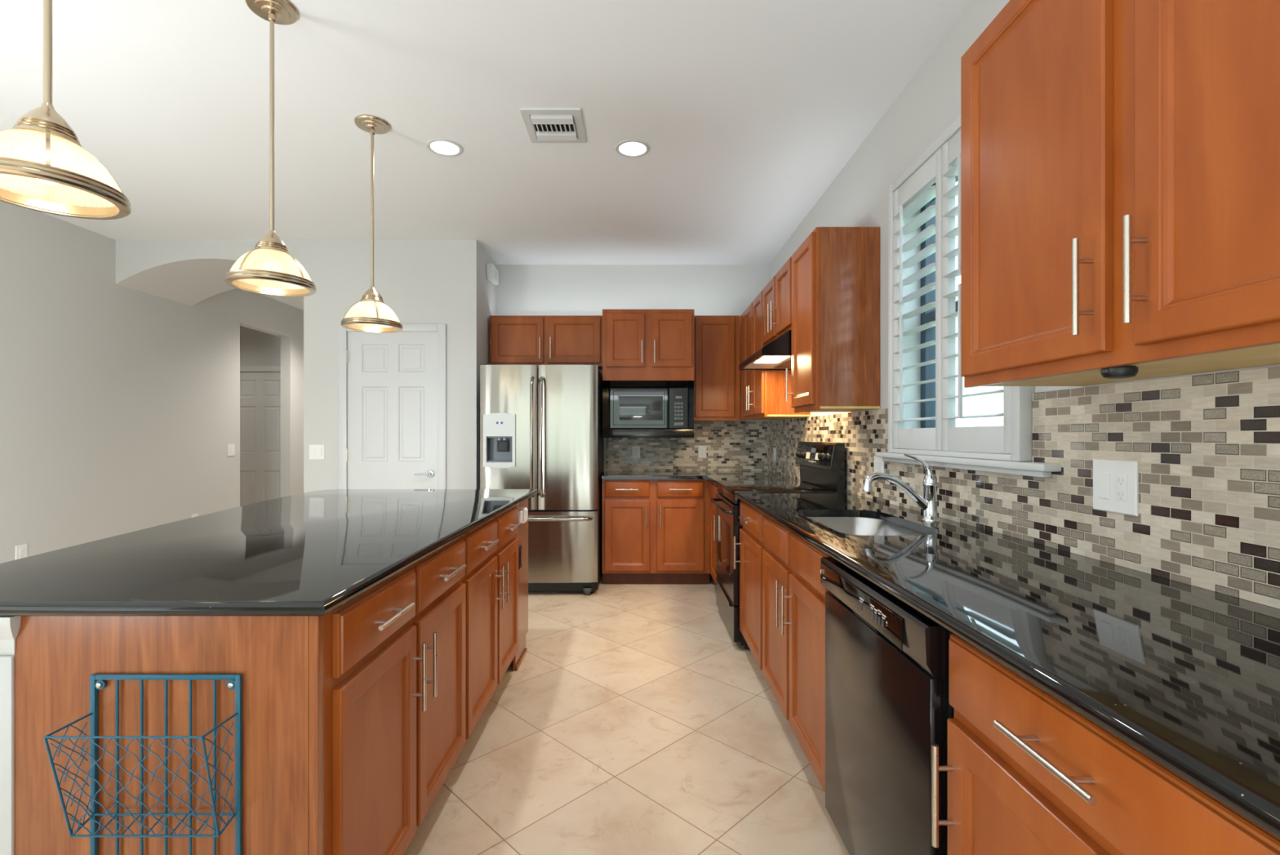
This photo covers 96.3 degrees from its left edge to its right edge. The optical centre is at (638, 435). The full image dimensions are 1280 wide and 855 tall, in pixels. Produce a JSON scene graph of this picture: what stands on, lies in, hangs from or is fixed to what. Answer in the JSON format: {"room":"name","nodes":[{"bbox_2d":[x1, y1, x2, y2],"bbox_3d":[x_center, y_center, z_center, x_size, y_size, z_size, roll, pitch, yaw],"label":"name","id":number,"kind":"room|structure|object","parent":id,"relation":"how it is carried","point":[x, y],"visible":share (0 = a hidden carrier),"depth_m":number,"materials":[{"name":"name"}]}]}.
{"room":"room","nodes":[
{"label":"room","id":0,"kind":"room"},
{"bbox_2d":[0,201,303,563],"bbox_3d":[-4.310,-0.174,1.800,0.120,2.830,12.600,0,0,0],"label":"wall","id":1,"kind":"structure","parent":0,"point":[120,405],"depth_m":4.57,"materials":[{"name":"grey paint"}]},
{"bbox_2d":[15,543,27,559],"bbox_3d":[-4.245,0.811,3.945,0.009,0.116,0.075,0,0,0],"label":"wall plate","id":2,"kind":"object","parent":1,"relation":"attached to","point":[21,550],"visible":0.91,"depth_m":3.94,"materials":[{"name":"white plastic"}]},
{"bbox_2d":[19,547,24,558],"bbox_3d":[-4.242,0.811,3.945,0.002,0.066,0.033,0,0,0],"label":"receptacle","id":3,"kind":"object","parent":2,"relation":"attached to","point":[21,549],"depth_m":3.94,"materials":[{"name":"white plastic"}]},
{"bbox_2d":[227,444,235,456],"bbox_3d":[-4.245,0.153,5.980,0.010,0.122,0.105,0,0,0],"label":"wall plate","id":4,"kind":"object","parent":1,"relation":"attached to","point":[231,447],"visible":1,"depth_m":5.97,"materials":[{"name":"white plastic"}]},
{"bbox_2d":[115,240,303,306],"bbox_3d":[-3.485,-1.410,5.059,1.530,0.358,0.797,0,0,0],"label":"wall","id":5,"kind":"structure","parent":0,"point":[186,272],"depth_m":4.66,"materials":[{"name":"grey paint"}]},
{"bbox_2d":[240,325,280,365],"bbox_3d":[-5.285,-0.174,7.270,1.830,2.830,0.100,0,0,0],"label":"wall","id":6,"kind":"structure","parent":0,"point":[257,348],"depth_m":7.22,"materials":[{"name":"grey paint"}]},
{"bbox_2d":[240,365,280,506],"bbox_3d":[-4.782,0.183,7.202,0.815,2.115,0.034,0,0,0],"label":"door","id":7,"kind":"structure","parent":6,"relation":"in","point":[260,385],"depth_m":7.21,"materials":[{"name":"grey paint"}]},
{"bbox_2d":[303,240,480,493],"bbox_3d":[-2.018,-0.174,4.720,1.405,2.830,0.120,0,0,0],"label":"wall","id":8,"kind":"structure","parent":0,"point":[437,282],"depth_m":4.66,"materials":[{"name":"grey paint"}]},
{"bbox_2d":[309,444,324,459],"bbox_3d":[-2.612,0.135,4.655,0.125,0.122,0.010,0,0,0],"label":"wall plate","id":9,"kind":"object","parent":8,"relation":"attached to","point":[317,451],"visible":1,"depth_m":4.65,"materials":[{"name":"white plastic"}]},
{"bbox_2d":[337,323,446,488],"bbox_3d":[-1.995,0.168,4.654,0.872,2.147,0.099,0,0,0],"label":"door","id":10,"kind":"structure","parent":8,"relation":"in","point":[397,381],"depth_m":4.66,"materials":[{"name":"white paint"}]},
{"bbox_2d":[0,0,971,310],"bbox_3d":[-2.470,-1.639,1.800,7.660,0.100,12.800,0,0,0],"label":"ceiling","id":11,"kind":"structure","parent":0,"point":[747,112],"depth_m":2.80,"materials":[{"name":"white paint"}]},
{"bbox_2d":[0,0,131,219],"bbox_3d":[-1.355,-1.068,1.315,0.286,1.042,0.286,0,0,44],"label":"pendant lamp","id":12,"kind":"object","parent":11,"relation":"hanging from","point":[45,167],"visible":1,"depth_m":1.31,"materials":[{"name":"white glass"}]},
{"bbox_2d":[224,0,315,296],"bbox_3d":[-1.356,-1.068,2.122,0.286,1.042,0.286,0,0,12],"label":"pendant lamp","id":13,"kind":"object","parent":11,"relation":"hanging from","point":[268,268],"visible":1,"depth_m":2.10,"materials":[{"name":"beige glass"}]},
{"bbox_2d":[341,114,402,333],"bbox_3d":[-1.354,-1.068,2.920,0.286,1.042,0.286,0,0,-35],"label":"pendant lamp","id":14,"kind":"object","parent":11,"relation":"hanging from","point":[371,314],"visible":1,"depth_m":2.89,"materials":[{"name":"beige glass"}]},
{"bbox_2d":[426,137,462,156],"bbox_3d":[-1.066,-1.585,3.160,0.192,0.008,0.192,0,0,0],"label":"recessed light","id":15,"kind":"object","parent":11,"relation":"in","point":[443,147],"visible":1,"depth_m":3.15,"materials":[{"name":"white"}]},
{"bbox_2d":[519,107,586,142],"bbox_3d":[-0.427,-1.576,2.938,0.301,0.026,0.321,0,0,0],"label":"ceiling vent","id":16,"kind":"object","parent":11,"relation":"in","point":[543,125],"visible":1,"depth_m":2.91,"materials":[{"name":"white metal"}]},
{"bbox_2d":[615,139,649,157],"bbox_3d":[-0.030,-1.585,3.170,0.192,0.008,0.192,0,0,0],"label":"recessed light","id":17,"kind":"object","parent":11,"relation":"in","point":[628,148],"visible":1,"depth_m":3.16,"materials":[{"name":"white"}]},
{"bbox_2d":[480,245,497,364],"bbox_3d":[-1.365,-0.174,5.055,0.100,2.830,0.550,0,0,0],"label":"wall","id":18,"kind":"structure","parent":0,"point":[488,291],"depth_m":4.96,"materials":[{"name":"grey paint"}]},
{"bbox_2d":[486,263,498,284],"bbox_3d":[-1.287,-1.424,5.070,0.056,0.130,0.230,0,0,0],"label":"alarm box","id":19,"kind":"object","parent":18,"relation":"attached to","point":[492,273],"visible":1,"depth_m":4.99,"materials":[{"name":"white plastic"}]},
{"bbox_2d":[403,572,848,854],"bbox_3d":[-2.470,1.291,1.800,7.660,0.100,12.800,0,0,0],"label":"floor","id":20,"kind":"structure","parent":0,"point":[632,719],"depth_m":2.27,"materials":[{"name":"tile"}]},
{"bbox_2d":[14,536,466,854],"bbox_3d":[-0.915,0.799,1.613,0.666,0.883,0.933,0,0,0],"label":"base cabinet","id":21,"kind":"object","parent":20,"relation":"on","point":[354,713],"visible":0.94,"depth_m":1.15,"materials":[{"name":"brown wood"}]},
{"bbox_2d":[43,673,242,854],"bbox_3d":[-0.939,0.708,1.094,0.298,0.466,0.099,0,0,0],"label":"wire basket","id":22,"kind":"object","parent":21,"relation":"attached to","point":[97,681],"visible":1,"depth_m":1.14,"materials":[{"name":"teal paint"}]},
{"bbox_2d":[462,498,528,739],"bbox_3d":[-0.915,0.799,2.708,0.666,0.883,1.253,0,0,0],"label":"base cabinet","id":23,"kind":"object","parent":20,"relation":"on","point":[497,591],"depth_m":2.47,"materials":[{"name":"brown wood"}]},
{"bbox_2d":[0,488,537,615],"bbox_3d":[-1.269,0.342,2.313,1.312,0.030,2.384,0,0,0],"label":"countertop","id":24,"kind":"structure","parent":23,"relation":"on","point":[313,553],"depth_m":1.57,"materials":[{"name":"black stone"}]},
{"bbox_2d":[518,544,521,569],"bbox_3d":[-0.635,0.656,3.090,0.008,0.120,0.074,0,0,0],"label":"island outlet","id":25,"kind":"object","parent":23,"relation":"attached to","point":[520,546],"visible":0.96,"depth_m":3.07,"materials":[{"name":"black plastic"}]},
{"bbox_2d":[520,550,521,563],"bbox_3d":[-0.632,0.656,3.090,0.002,0.066,0.034,0,0,0],"label":"receptacle","id":26,"kind":"object","parent":25,"relation":"attached to","point":[520,550],"depth_m":3.09,"materials":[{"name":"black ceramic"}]},
{"bbox_2d":[480,364,604,595],"bbox_3d":[-0.767,0.343,4.827,0.909,1.794,0.977,0,0,0],"label":"refrigerator","id":27,"kind":"object","parent":20,"relation":"on","point":[541,428],"visible":0.8,"depth_m":4.41,"materials":[{"name":"silver metal"}]},
{"bbox_2d":[602,479,711,583],"bbox_3d":[0.151,0.799,4.994,0.894,0.883,0.668,0,0,0],"label":"base cabinet","id":28,"kind":"object","parent":20,"relation":"on","point":[655,531],"visible":0.95,"depth_m":4.71,"materials":[{"name":"brown wood"}]},
{"bbox_2d":[601,470,799,484],"bbox_3d":[0.460,0.342,4.694,1.514,0.030,1.269,0,0,0],"label":"countertop","id":29,"kind":"structure","parent":28,"relation":"on","point":[713,476],"depth_m":4.67,"materials":[{"name":"black stone"}]},
{"bbox_2d":[710,482,718,582],"bbox_3d":[0.879,0.799,4.389,0.674,0.883,0.653,0,0,0],"label":"base cabinet","id":30,"kind":"object","parent":20,"relation":"on","point":[713,487],"visible":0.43,"depth_m":4.48,"materials":[{"name":"brown wood"}]},
{"bbox_2d":[733,500,765,670],"bbox_3d":[0.879,0.799,2.996,0.674,0.883,0.586,0,0,0],"label":"base cabinet","id":31,"kind":"object","parent":20,"relation":"on","point":[751,544],"visible":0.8,"depth_m":2.96,"materials":[{"name":"brown wood"}]},
{"bbox_2d":[711,441,844,649],"bbox_3d":[0.846,0.642,3.675,0.688,1.198,0.758,0,0,0],"label":"range","id":32,"kind":"object","parent":20,"relation":"on","point":[821,464],"visible":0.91,"depth_m":3.51,"materials":[{"name":"black metal"}]},
{"bbox_2d":[716,480,833,493],"bbox_3d":[0.842,0.328,3.675,0.572,0.016,0.758,0,0,0],"label":"cooktop","id":33,"kind":"object","parent":32,"relation":"in","point":[730,486],"depth_m":3.55,"materials":[{"name":"black glass"}]},
{"bbox_2d":[762,515,830,791],"bbox_3d":[0.879,0.799,2.223,0.674,0.883,0.953,0,0,0],"label":"base cabinet","id":34,"kind":"object","parent":20,"relation":"on","point":[793,594],"visible":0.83,"depth_m":2.13,"materials":[{"name":"brown wood"}]},
{"bbox_2d":[820,556,954,854],"bbox_3d":[0.873,0.804,1.419,0.651,0.873,0.642,0,0,0],"label":"dishwasher","id":35,"kind":"object","parent":20,"relation":"on","point":[886,662],"visible":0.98,"depth_m":1.32,"materials":[{"name":"black metal"}]},
{"bbox_2d":[932,633,1279,854],"bbox_3d":[0.879,0.799,0.782,0.674,0.883,0.613,0,0,0],"label":"base cabinet","id":36,"kind":"object","parent":20,"relation":"on","point":[1028,773],"visible":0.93,"depth_m":0.81,"materials":[{"name":"brown wood"}]},
{"bbox_2d":[734,492,1279,839],"bbox_3d":[0.886,0.342,1.875,0.661,0.030,2.830,0,0,0],"label":"countertop","id":37,"kind":"structure","parent":36,"relation":"on","point":[1187,676],"depth_m":0.96,"materials":[{"name":"black stone"}]},
{"bbox_2d":[808,516,926,535],"bbox_3d":[0.861,0.452,2.200,0.406,0.188,0.694,0,0,0],"label":"sink","id":38,"kind":"object","parent":37,"relation":"in","point":[864,526],"visible":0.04,"depth_m":2.51,"materials":[{"name":"silver metal"}]},
{"bbox_2d":[862,453,939,521],"bbox_3d":[1.011,0.198,2.205,0.290,0.258,0.062,0,0,0],"label":"kitchen faucet","id":39,"kind":"object","parent":37,"relation":"on","point":[928,502],"visible":1,"depth_m":2.19,"materials":[{"name":"silver metal"}]},
{"bbox_2d":[497,264,768,472],"bbox_3d":[-0.099,-0.174,5.400,2.633,2.830,0.140,0,0,0],"label":"wall","id":40,"kind":"structure","parent":0,"point":[522,289],"depth_m":5.33,"materials":[{"name":"grey paint"}]},
{"bbox_2d":[489,315,602,369],"bbox_3d":[-0.800,-0.826,5.137,0.990,0.443,0.383,0,0,0],"label":"upper cabinet","id":41,"kind":"object","parent":40,"relation":"attached to","point":[514,340],"visible":0.81,"depth_m":4.99,"materials":[{"name":"brown wood"}]},
{"bbox_2d":[602,309,693,380],"bbox_3d":[0.085,-0.751,5.011,0.762,0.591,0.634,0,0,0],"label":"upper cabinet","id":42,"kind":"object","parent":40,"relation":"attached to","point":[638,344],"visible":0.98,"depth_m":4.74,"materials":[{"name":"brown wood"}]},
{"bbox_2d":[602,380,693,437],"bbox_3d":[0.085,-0.218,5.031,0.758,0.474,0.578,0,0,0],"label":"microwave","id":43,"kind":"object","parent":42,"relation":"attached to","point":[634,412],"visible":1,"depth_m":4.88,"materials":[{"name":"black plastic"}]},
{"bbox_2d":[605,421,768,470],"bbox_3d":[0.454,0.098,5.325,1.508,0.457,0.010,0,0,0],"label":"tiled wall","id":44,"kind":"structure","parent":40,"relation":"attached to","point":[730,445],"depth_m":5.32,"materials":[{"name":"tile"}]},
{"bbox_2d":[632,445,639,457],"bbox_3d":[-0.018,0.155,5.315,0.072,0.116,0.009,0,0,0],"label":"wall plate","id":45,"kind":"object","parent":44,"relation":"attached to","point":[636,449],"visible":1,"depth_m":5.31,"materials":[{"name":"white plastic"}]},
{"bbox_2d":[634,448,637,455],"bbox_3d":[-0.018,0.155,5.312,0.033,0.066,0.002,0,0,0],"label":"receptacle","id":46,"kind":"object","parent":45,"relation":"attached to","point":[635,449],"depth_m":5.31,"materials":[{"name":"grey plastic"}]},
{"bbox_2d":[697,445,706,457],"bbox_3d":[0.596,0.151,5.315,0.078,0.116,0.009,0,0,0],"label":"wall plate","id":47,"kind":"object","parent":44,"relation":"attached to","point":[701,449],"visible":1,"depth_m":5.31,"materials":[{"name":"white plastic"}]},
{"bbox_2d":[700,448,704,455],"bbox_3d":[0.596,0.151,5.312,0.033,0.066,0.002,0,0,0],"label":"receptacle","id":48,"kind":"object","parent":47,"relation":"attached to","point":[702,450],"depth_m":5.31,"materials":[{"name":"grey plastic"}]},
{"bbox_2d":[693,315,740,421],"bbox_3d":[0.681,-0.589,5.155,0.421,0.916,0.345,0,0,0],"label":"upper cabinet","id":49,"kind":"object","parent":40,"relation":"attached to","point":[717,338],"visible":0.79,"depth_m":4.99,"materials":[{"name":"brown wood"}]},
{"bbox_2d":[768,0,1279,492],"bbox_3d":[1.288,-0.174,0.485,0.140,2.830,9.970,0,0,0],"label":"wall","id":50,"kind":"structure","parent":0,"point":[930,103],"depth_m":2.72,"materials":[{"name":"grey paint"}]},
{"bbox_2d":[738,329,791,369],"bbox_3d":[0.959,-0.537,3.670,0.494,0.152,0.748,0,0,0],"label":"range hood","id":51,"kind":"object","parent":50,"relation":"attached to","point":[776,354],"visible":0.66,"depth_m":3.44,"materials":[{"name":"black metal"}]},
{"bbox_2d":[740,290,809,420],"bbox_3d":[1.027,-0.589,4.525,0.379,0.916,0.948,0,0,0],"label":"upper cabinet","id":52,"kind":"object","parent":50,"relation":"attached to","point":[762,392],"visible":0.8,"depth_m":4.20,"materials":[{"name":"brown wood"}]},
{"bbox_2d":[762,256,791,345],"bbox_3d":[1.027,-0.831,3.670,0.379,0.433,0.753,0,0,0],"label":"upper cabinet","id":53,"kind":"object","parent":50,"relation":"attached to","point":[777,294],"visible":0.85,"depth_m":3.60,"materials":[{"name":"brown wood"}]},
{"bbox_2d":[786,226,879,412],"bbox_3d":[1.027,-0.589,3.082,0.379,0.916,0.410,0,0,0],"label":"upper cabinet","id":54,"kind":"object","parent":50,"relation":"attached to","point":[836,270],"visible":1,"depth_m":2.88,"materials":[{"name":"brown wood"}]},
{"bbox_2d":[904,175,1006,453],"bbox_3d":[1.288,-0.529,2.220,0.140,1.180,0.840,0,0,0],"label":"window","id":55,"kind":"structure","parent":50,"relation":"in","point":[927,390],"depth_m":2.64,"materials":[{"name":"grey paint"}]},
{"bbox_2d":[888,115,1034,461],"bbox_3d":[1.192,-0.542,2.221,0.129,1.244,0.928,0,0,-3],"label":"window shutter","id":56,"kind":"object","parent":55,"relation":"attached to","point":[940,163],"visible":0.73,"depth_m":2.23,"materials":[{"name":"grey paint"}]},
{"bbox_2d":[768,366,1279,608],"bbox_3d":[1.213,0.098,2.890,0.010,0.457,4.860,0,0,0],"label":"tiled wall","id":57,"kind":"structure","parent":50,"relation":"attached to","point":[1206,447],"depth_m":1.37,"materials":[{"name":"tile"}]},
{"bbox_2d":[773,447,775,461],"bbox_3d":[1.203,0.166,5.060,0.009,0.116,0.075,0,0,0],"label":"wall plate","id":58,"kind":"object","parent":57,"relation":"attached to","point":[774,448],"visible":1,"depth_m":5.04,"materials":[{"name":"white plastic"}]},
{"bbox_2d":[873,456,884,480],"bbox_3d":[1.203,0.163,2.866,0.010,0.116,0.115,0,0,0],"label":"wall plate","id":59,"kind":"object","parent":57,"relation":"attached to","point":[878,464],"visible":0.62,"depth_m":2.86,"materials":[{"name":"white plastic"}]},
{"bbox_2d":[875,452,1061,477],"bbox_3d":[1.198,0.102,2.217,0.080,0.042,1.165,0,0,0],"label":"window sill","id":60,"kind":"structure","parent":57,"relation":"attached to","point":[1041,469],"depth_m":1.94,"materials":[{"name":"grey paint"}]},
{"bbox_2d":[1093,458,1138,515],"bbox_3d":[1.203,0.129,1.449,0.010,0.132,0.134,0,0,0],"label":"wall plate","id":61,"kind":"object","parent":57,"relation":"attached to","point":[1115,482],"visible":1,"depth_m":1.44,"materials":[{"name":"white plastic"}]},
{"bbox_2d":[1115,473,1127,501],"bbox_3d":[1.200,0.129,1.423,0.002,0.066,0.033,0,0,0],"label":"receptacle","id":62,"kind":"object","parent":61,"relation":"attached to","point":[1121,478],"depth_m":1.42,"materials":[{"name":"white plastic"}]},
{"bbox_2d":[960,0,1279,387],"bbox_3d":[1.027,-0.589,1.037,0.379,0.916,1.072,0,0,0],"label":"upper cabinet","id":63,"kind":"object","parent":50,"relation":"attached to","point":[1120,159],"visible":1,"depth_m":1.07,"materials":[{"name":"brown wood"}]},
{"bbox_2d":[1100,365,1138,378],"bbox_3d":[0.944,-0.124,1.125,0.060,0.022,0.057,0,0,0],"label":"puck light","id":64,"kind":"object","parent":63,"relation":"attached to","point":[1122,371],"visible":0.96,"depth_m":1.11,"materials":[{"name":"black plastic"}]},
{"bbox_3d":[7.750,1.566,3.000,12.500,0.050,22.000,0,0,0],"label":"lawn","id":65,"kind":"structure","parent":0,"visible":0},
{"bbox_2d":[955,297,1003,426],"bbox_3d":[4.700,-0.259,3.000,0.200,3.600,18.000,0,0,0],"label":"wall","id":66,"kind":"structure","parent":65,"relation":"on","point":[992,402],"depth_m":7.71,"materials":[{"name":"grey paint"}]},
{"bbox_3d":[-1.311,0.800,2.240,0.123,0.883,2.180,0,0,0],"label":"wall","id":67,"kind":"structure","parent":0,"visible":0},
{"bbox_2d":[0,615,20,854],"bbox_3d":[-1.315,0.799,1.138,0.160,0.883,0.023,0,0,0],"label":"trim","id":68,"kind":"structure","parent":67,"relation":"attached to","point":[9,624],"depth_m":1.14,"materials":[{"name":"white paint"}]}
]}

